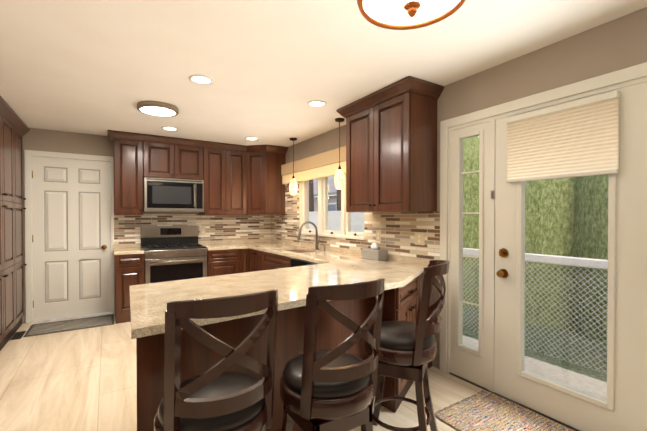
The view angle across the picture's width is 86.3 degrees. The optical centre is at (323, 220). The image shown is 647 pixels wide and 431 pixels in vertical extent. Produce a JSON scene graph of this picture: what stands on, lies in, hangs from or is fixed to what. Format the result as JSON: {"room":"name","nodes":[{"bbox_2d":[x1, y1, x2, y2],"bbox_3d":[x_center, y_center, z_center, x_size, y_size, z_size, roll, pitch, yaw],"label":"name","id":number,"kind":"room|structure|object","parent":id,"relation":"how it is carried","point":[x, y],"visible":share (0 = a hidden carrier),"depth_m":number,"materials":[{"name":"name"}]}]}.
{"room":"kitchen","nodes":[
{"label":"kitchen","id":0,"kind":"room"},
{"bbox_2d":[22,128,197,323],"bbox_3d":[-2.623,0.049,5.099,4.286,2.457,0.130,0,1,-32],"label":"wall","id":1,"kind":"structure","parent":0,"point":[35,139],"depth_m":4.53,"materials":[{"name":"paint"}]},
{"bbox_2d":[24,150,114,322],"bbox_3d":[-3.366,0.195,4.625,0.953,2.175,0.146,0,1,-32],"label":"door frame","id":2,"kind":"structure","parent":1,"relation":"attached to","point":[28,154],"depth_m":4.35,"materials":[{"name":"beige wood"}]},
{"bbox_2d":[32,156,110,320],"bbox_3d":[-3.319,0.227,4.574,0.842,2.088,0.113,0,1,-32],"label":"back door","id":3,"kind":"structure","parent":1,"relation":"in","point":[71,237],"depth_m":4.58,"materials":[{"name":"beige wood"}]},
{"bbox_2d":[111,132,142,215],"bbox_3d":[-2.696,-0.621,4.761,0.338,1.039,0.345,0,1,-32],"label":"upper cabinet","id":4,"kind":"object","parent":1,"relation":"attached to","point":[127,150],"depth_m":4.61,"materials":[{"name":"brown wood"}]},
{"bbox_2d":[143,136,202,171],"bbox_3d":[-2.213,-0.875,5.061,0.794,0.536,0.345,0,1,-32],"label":"upper cabinet","id":5,"kind":"object","parent":1,"relation":"attached to","point":[159,155],"depth_m":4.89,"materials":[{"name":"brown wood"}]},
{"bbox_2d":[143,172,206,211],"bbox_3d":[-2.198,-0.403,5.041,0.786,0.541,0.405,0,1,-32],"label":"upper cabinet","id":6,"kind":"object","parent":1,"relation":"attached to","point":[162,191],"depth_m":4.88,"materials":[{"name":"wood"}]},
{"bbox_2d":[143,177,203,211],"bbox_3d":[-2.187,-0.366,5.024,0.786,0.468,0.446,0,1,-32],"label":"microwave","id":7,"kind":"object","parent":6,"relation":"in","point":[160,194],"depth_m":4.86,"materials":[{"name":"silver metal"}]},
{"bbox_2d":[199,144,218,215],"bbox_3d":[-1.706,-0.627,5.382,0.399,1.039,0.345,0,1,-32],"label":"upper cabinet","id":8,"kind":"object","parent":1,"relation":"attached to","point":[210,151],"depth_m":5.19,"materials":[{"name":"brown wood"}]},
{"bbox_2d":[219,144,242,215],"bbox_3d":[-1.449,-0.628,5.519,0.447,1.039,0.385,0,1,-32],"label":"upper cabinet","id":9,"kind":"object","parent":1,"relation":"attached to","point":[230,155],"depth_m":5.35,"materials":[{"name":"brown wood"}]},
{"bbox_2d":[243,145,286,215],"bbox_3d":[-1.034,-0.630,5.665,0.638,1.039,0.580,0,1,-32],"label":"upper cabinet","id":10,"kind":"object","parent":1,"relation":"attached to","point":[264,193],"depth_m":5.46,"materials":[{"name":"brown wood"}]},
{"bbox_2d":[0,312,487,430],"bbox_3d":[-0.296,1.344,1.398,4.286,0.060,8.915,0,1,-32],"label":"floor","id":11,"kind":"structure","parent":0,"point":[80,380],"depth_m":2.73,"materials":[{"name":"wood"}]},
{"bbox_2d":[0,108,15,350],"bbox_3d":[-3.475,0.105,3.294,0.616,2.380,1.008,0,1,-32],"label":"tall cabinet","id":12,"kind":"object","parent":11,"relation":"on","point":[14,129],"depth_m":3.64,"materials":[{"name":"brown wood"}]},
{"bbox_2d":[10,331,25,339],"bbox_3d":[-3.434,1.286,3.883,0.092,0.006,0.300,0,1,-32],"label":"floor vent","id":13,"kind":"object","parent":11,"relation":"in","point":[17,335],"visible":1,"depth_m":3.87,"materials":[{"name":"brown metal"}]},
{"bbox_2d":[16,124,23,330],"bbox_3d":[-3.877,0.099,3.935,0.616,2.380,0.505,0,1,-32],"label":"tall cabinet","id":14,"kind":"object","parent":11,"relation":"on","point":[19,131],"depth_m":4.13,"materials":[{"name":"brown wood"}]},
{"bbox_2d":[23,314,113,336],"bbox_3d":[-3.092,1.280,4.262,0.860,0.010,0.500,0,1,-32],"label":"door mat","id":15,"kind":"object","parent":11,"relation":"on","point":[63,326],"visible":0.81,"depth_m":4.22,"materials":[{"name":"grey fabric"}]},
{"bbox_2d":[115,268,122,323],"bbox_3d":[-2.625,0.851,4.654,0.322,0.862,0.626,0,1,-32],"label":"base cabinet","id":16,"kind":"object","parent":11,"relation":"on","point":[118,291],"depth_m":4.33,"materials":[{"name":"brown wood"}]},
{"bbox_2d":[141,225,206,283],"bbox_3d":[-2.129,0.667,4.916,0.786,1.185,0.707,0,1,-32],"label":"range","id":17,"kind":"object","parent":11,"relation":"on","point":[169,252],"depth_m":4.77,"materials":[{"name":"silver metal"}]},
{"bbox_2d":[154,289,277,430],"bbox_3d":[-0.384,0.775,1.245,0.411,1.095,0.473,0,1,-32],"label":"stool","id":18,"kind":"object","parent":11,"relation":"on","point":[217,397],"visible":1,"depth_m":1.07,"materials":[{"name":"brown wood"}]},
{"bbox_2d":[123,292,432,430],"bbox_3d":[-0.110,0.871,2.595,2.348,0.862,1.076,0,1,-32],"label":"kitchen peninsula","id":19,"kind":"object","parent":11,"relation":"on","point":[196,358],"depth_m":1.97,"materials":[{"name":"brown wood"}]},
{"bbox_2d":[115,240,427,339],"bbox_3d":[-0.829,0.403,3.704,2.384,0.053,4.139,0,1,-32],"label":"countertop","id":20,"kind":"structure","parent":19,"relation":"on","point":[149,281],"depth_m":2.79,"materials":[{"name":"beige stone"}]},
{"bbox_2d":[287,248,306,251],"bbox_3d":[-0.340,0.514,4.599,0.385,0.212,0.785,0,1,-32],"label":"sink","id":21,"kind":"object","parent":20,"relation":"in","point":[288,249],"depth_m":4.88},
{"bbox_2d":[295,221,318,247],"bbox_3d":[-0.197,0.194,4.557,0.324,0.378,0.093,0,1,-32],"label":"faucet","id":22,"kind":"object","parent":20,"relation":"on","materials":[{"name":"silver metal"}]},
{"bbox_2d":[319,244,326,251],"bbox_3d":[-0.008,0.338,4.463,0.073,0.092,0.023,0,1,-32],"label":"soap dispenser","id":23,"kind":"object","parent":20,"relation":"on","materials":[{"name":"silver metal"}]},
{"bbox_2d":[280,278,384,430],"bbox_3d":[0.030,0.772,1.469,0.411,1.095,0.473,0,1,-32],"label":"stool","id":24,"kind":"object","parent":11,"relation":"on","point":[334,389],"visible":1,"depth_m":1.31,"materials":[{"name":"brown wood"}]},
{"bbox_2d":[364,260,449,430],"bbox_3d":[0.463,0.768,1.960,0.473,1.095,0.411,0,1,22],"label":"stool","id":25,"kind":"object","parent":11,"relation":"on","point":[408,351],"visible":0.88,"depth_m":1.82,"materials":[{"name":"brown wood"}]},
{"bbox_2d":[434,390,573,430],"bbox_3d":[1.242,1.300,2.063,0.600,0.012,1.010,0,1,-32],"label":"area rug","id":26,"kind":"object","parent":11,"relation":"on","point":[482,410],"visible":0.96,"depth_m":2.28,"materials":[{"name":"multicoloured fabric"}]},
{"bbox_2d":[0,0,646,146],"bbox_3d":[-0.296,-1.173,1.373,4.286,0.060,8.915,0,1,-32],"label":"ceiling","id":27,"kind":"structure","parent":0,"point":[271,68],"depth_m":2.40,"materials":[{"name":"paint"}]},
{"bbox_2d":[137,101,178,116],"bbox_3d":[-1.687,-1.139,3.521,0.384,0.049,0.384,0,1,-32],"label":"ceiling light","id":28,"kind":"object","parent":27,"relation":"attached to","point":[157,108],"visible":1,"depth_m":3.46,"materials":[{"name":"silver metal"}]},
{"bbox_2d":[161,126,177,130],"bbox_3d":[-1.941,-1.166,4.359,0.195,0.011,0.195,0,1,34],"label":"recessed light","id":29,"kind":"object","parent":27,"relation":"in","point":[169,128],"depth_m":4.36,"materials":[{"name":"beige"}]},
{"bbox_2d":[189,74,213,84],"bbox_3d":[-0.998,-1.151,2.819,0.195,0.011,0.195,0,1,19],"label":"recessed light","id":30,"kind":"object","parent":27,"relation":"in","point":[201,79],"depth_m":2.81,"materials":[{"name":"beige"}]},
{"bbox_2d":[245,137,258,140],"bbox_3d":[-1.019,-1.171,4.916,0.195,0.011,0.195,0,1,-41],"label":"recessed light","id":31,"kind":"object","parent":27,"relation":"in","point":[247,138],"depth_m":4.91,"materials":[{"name":"beige"}]},
{"bbox_2d":[289,138,297,194],"bbox_3d":[-0.429,-0.776,4.925,0.118,0.801,0.118,0,1,-32],"label":"pendant light","id":32,"kind":"object","parent":27,"relation":"hanging from","point":[293,187],"visible":1,"depth_m":4.89,"materials":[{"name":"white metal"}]},
{"bbox_2d":[307,100,326,106],"bbox_3d":[-0.066,-1.157,3.410,0.195,0.011,0.195,0,1,-38],"label":"recessed light","id":33,"kind":"object","parent":27,"relation":"in","point":[313,103],"depth_m":3.40,"materials":[{"name":"beige"}]},
{"bbox_2d":[335,118,344,188],"bbox_3d":[0.186,-0.767,3.965,0.118,0.801,0.118,0,1,-32],"label":"pendant light","id":34,"kind":"object","parent":27,"relation":"hanging from","point":[339,180],"visible":1,"depth_m":3.93,"materials":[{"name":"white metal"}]},
{"bbox_2d":[357,0,465,29],"bbox_3d":[0.346,-0.969,1.344,0.431,0.346,0.431,0,1,-32],"label":"bowl light","id":35,"kind":"object","parent":27,"relation":"attached to","point":[400,14],"visible":1,"depth_m":1.40,"materials":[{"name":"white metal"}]},
{"bbox_2d":[286,7,646,368],"bbox_3d":[1.481,0.075,2.416,0.160,2.457,8.775,0,1,-32],"label":"wall","id":36,"kind":"structure","parent":0,"point":[620,43],"depth_m":2.33,"materials":[{"name":"paint"}]},
{"bbox_2d":[114,182,439,259],"bbox_3d":[-0.957,-0.115,3.913,2.377,0.908,3.643,0,1,-32],"label":"backsplash","id":37,"kind":"structure","parent":36,"relation":"attached to","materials":[{"name":"tile"}]},
{"bbox_2d":[281,146,345,184],"bbox_3d":[-0.077,-0.734,4.663,0.083,0.308,2.140,0,1,-32],"label":"window valance","id":38,"kind":"object","parent":36,"relation":"attached to","point":[322,165],"visible":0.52,"depth_m":4.64,"materials":[{"name":"beige fabric"}]},
{"bbox_2d":[296,173,365,239],"bbox_3d":[0.100,-0.232,4.575,0.205,0.872,1.625,0,1,-32],"label":"window","id":39,"kind":"structure","parent":36,"relation":"in","point":[322,201],"depth_m":4.71,"materials":[{"name":"beige"}]},
{"bbox_2d":[343,80,438,211],"bbox_3d":[0.615,-0.607,3.308,0.346,1.039,0.886,0,1,-32],"label":"upper cabinet","id":40,"kind":"object","parent":36,"relation":"attached to","point":[391,138],"depth_m":3.01,"materials":[{"name":"brown wood"}]},
{"bbox_2d":[450,122,488,388],"bbox_3d":[1.182,0.264,2.785,0.056,2.045,0.352,0,1,-32],"label":"sidelight","id":41,"kind":"object","parent":36,"relation":"attached to","point":[469,363],"visible":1,"depth_m":2.80,"materials":[{"name":"beige"}]},
{"bbox_2d":[439,62,646,430],"bbox_3d":[1.485,0.225,2.397,0.176,2.158,1.519,0,1,-32],"label":"door frame","id":42,"kind":"structure","parent":36,"relation":"attached to","point":[602,82],"depth_m":2.60,"materials":[{"name":"beige wood"}]},
{"bbox_2d":[506,90,619,182],"bbox_3d":[1.486,-0.502,2.204,0.037,0.462,0.637,0,1,-32],"label":"door shade","id":43,"kind":"object","parent":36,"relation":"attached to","point":[580,137],"depth_m":2.15,"materials":[{"name":"beige fabric"}]},
{"bbox_2d":[494,82,646,430],"bbox_3d":[1.518,0.269,2.195,0.114,2.045,0.915,0,1,-32],"label":"exterior door","id":44,"kind":"structure","parent":36,"relation":"in","point":[604,133],"depth_m":2.08,"materials":[{"name":"beige wood"}]},
{"label":"outside","id":45,"kind":"structure","parent":0,"visible":0},
{"bbox_2d":[463,307,606,399],"bbox_3d":[6.481,1.508,7.644,13.830,0.230,22.000,0,1,-32],"label":"ground","id":46,"kind":"structure","parent":45,"point":[545,369],"depth_m":3.91,"materials":[{"name":"concrete"}]},
{"bbox_2d":[309,180,340,211],"bbox_3d":[-0.569,-3.228,14.122,5.158,9.373,10.311,0,1,-32],"label":"trees","id":47,"kind":"object","parent":46,"relation":"on","point":[311,202],"depth_m":16.20,"materials":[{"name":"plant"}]},
{"bbox_2d":[309,175,363,231],"bbox_3d":[2.299,-1.381,19.748,15.000,5.570,19.600,0,1,-32],"label":"house","id":48,"kind":"structure","parent":46,"relation":"on","point":[336,220],"depth_m":9.57,"materials":[{"name":"brick"}]},
{"bbox_2d":[463,248,607,373],"bbox_3d":[1.932,0.966,5.039,0.060,1.165,18.425,0,1,-32],"label":"fence","id":49,"kind":"object","parent":46,"relation":"on","point":[573,260],"depth_m":3.87,"materials":[{"name":"white plastic"}]},
{"bbox_2d":[463,136,608,343],"bbox_3d":[5.357,-1.252,2.894,2.208,5.642,11.001,0,1,-32],"label":"hedge","id":50,"kind":"object","parent":46,"relation":"on","point":[595,252],"depth_m":4.89,"materials":[{"name":"green plant"}]}
]}

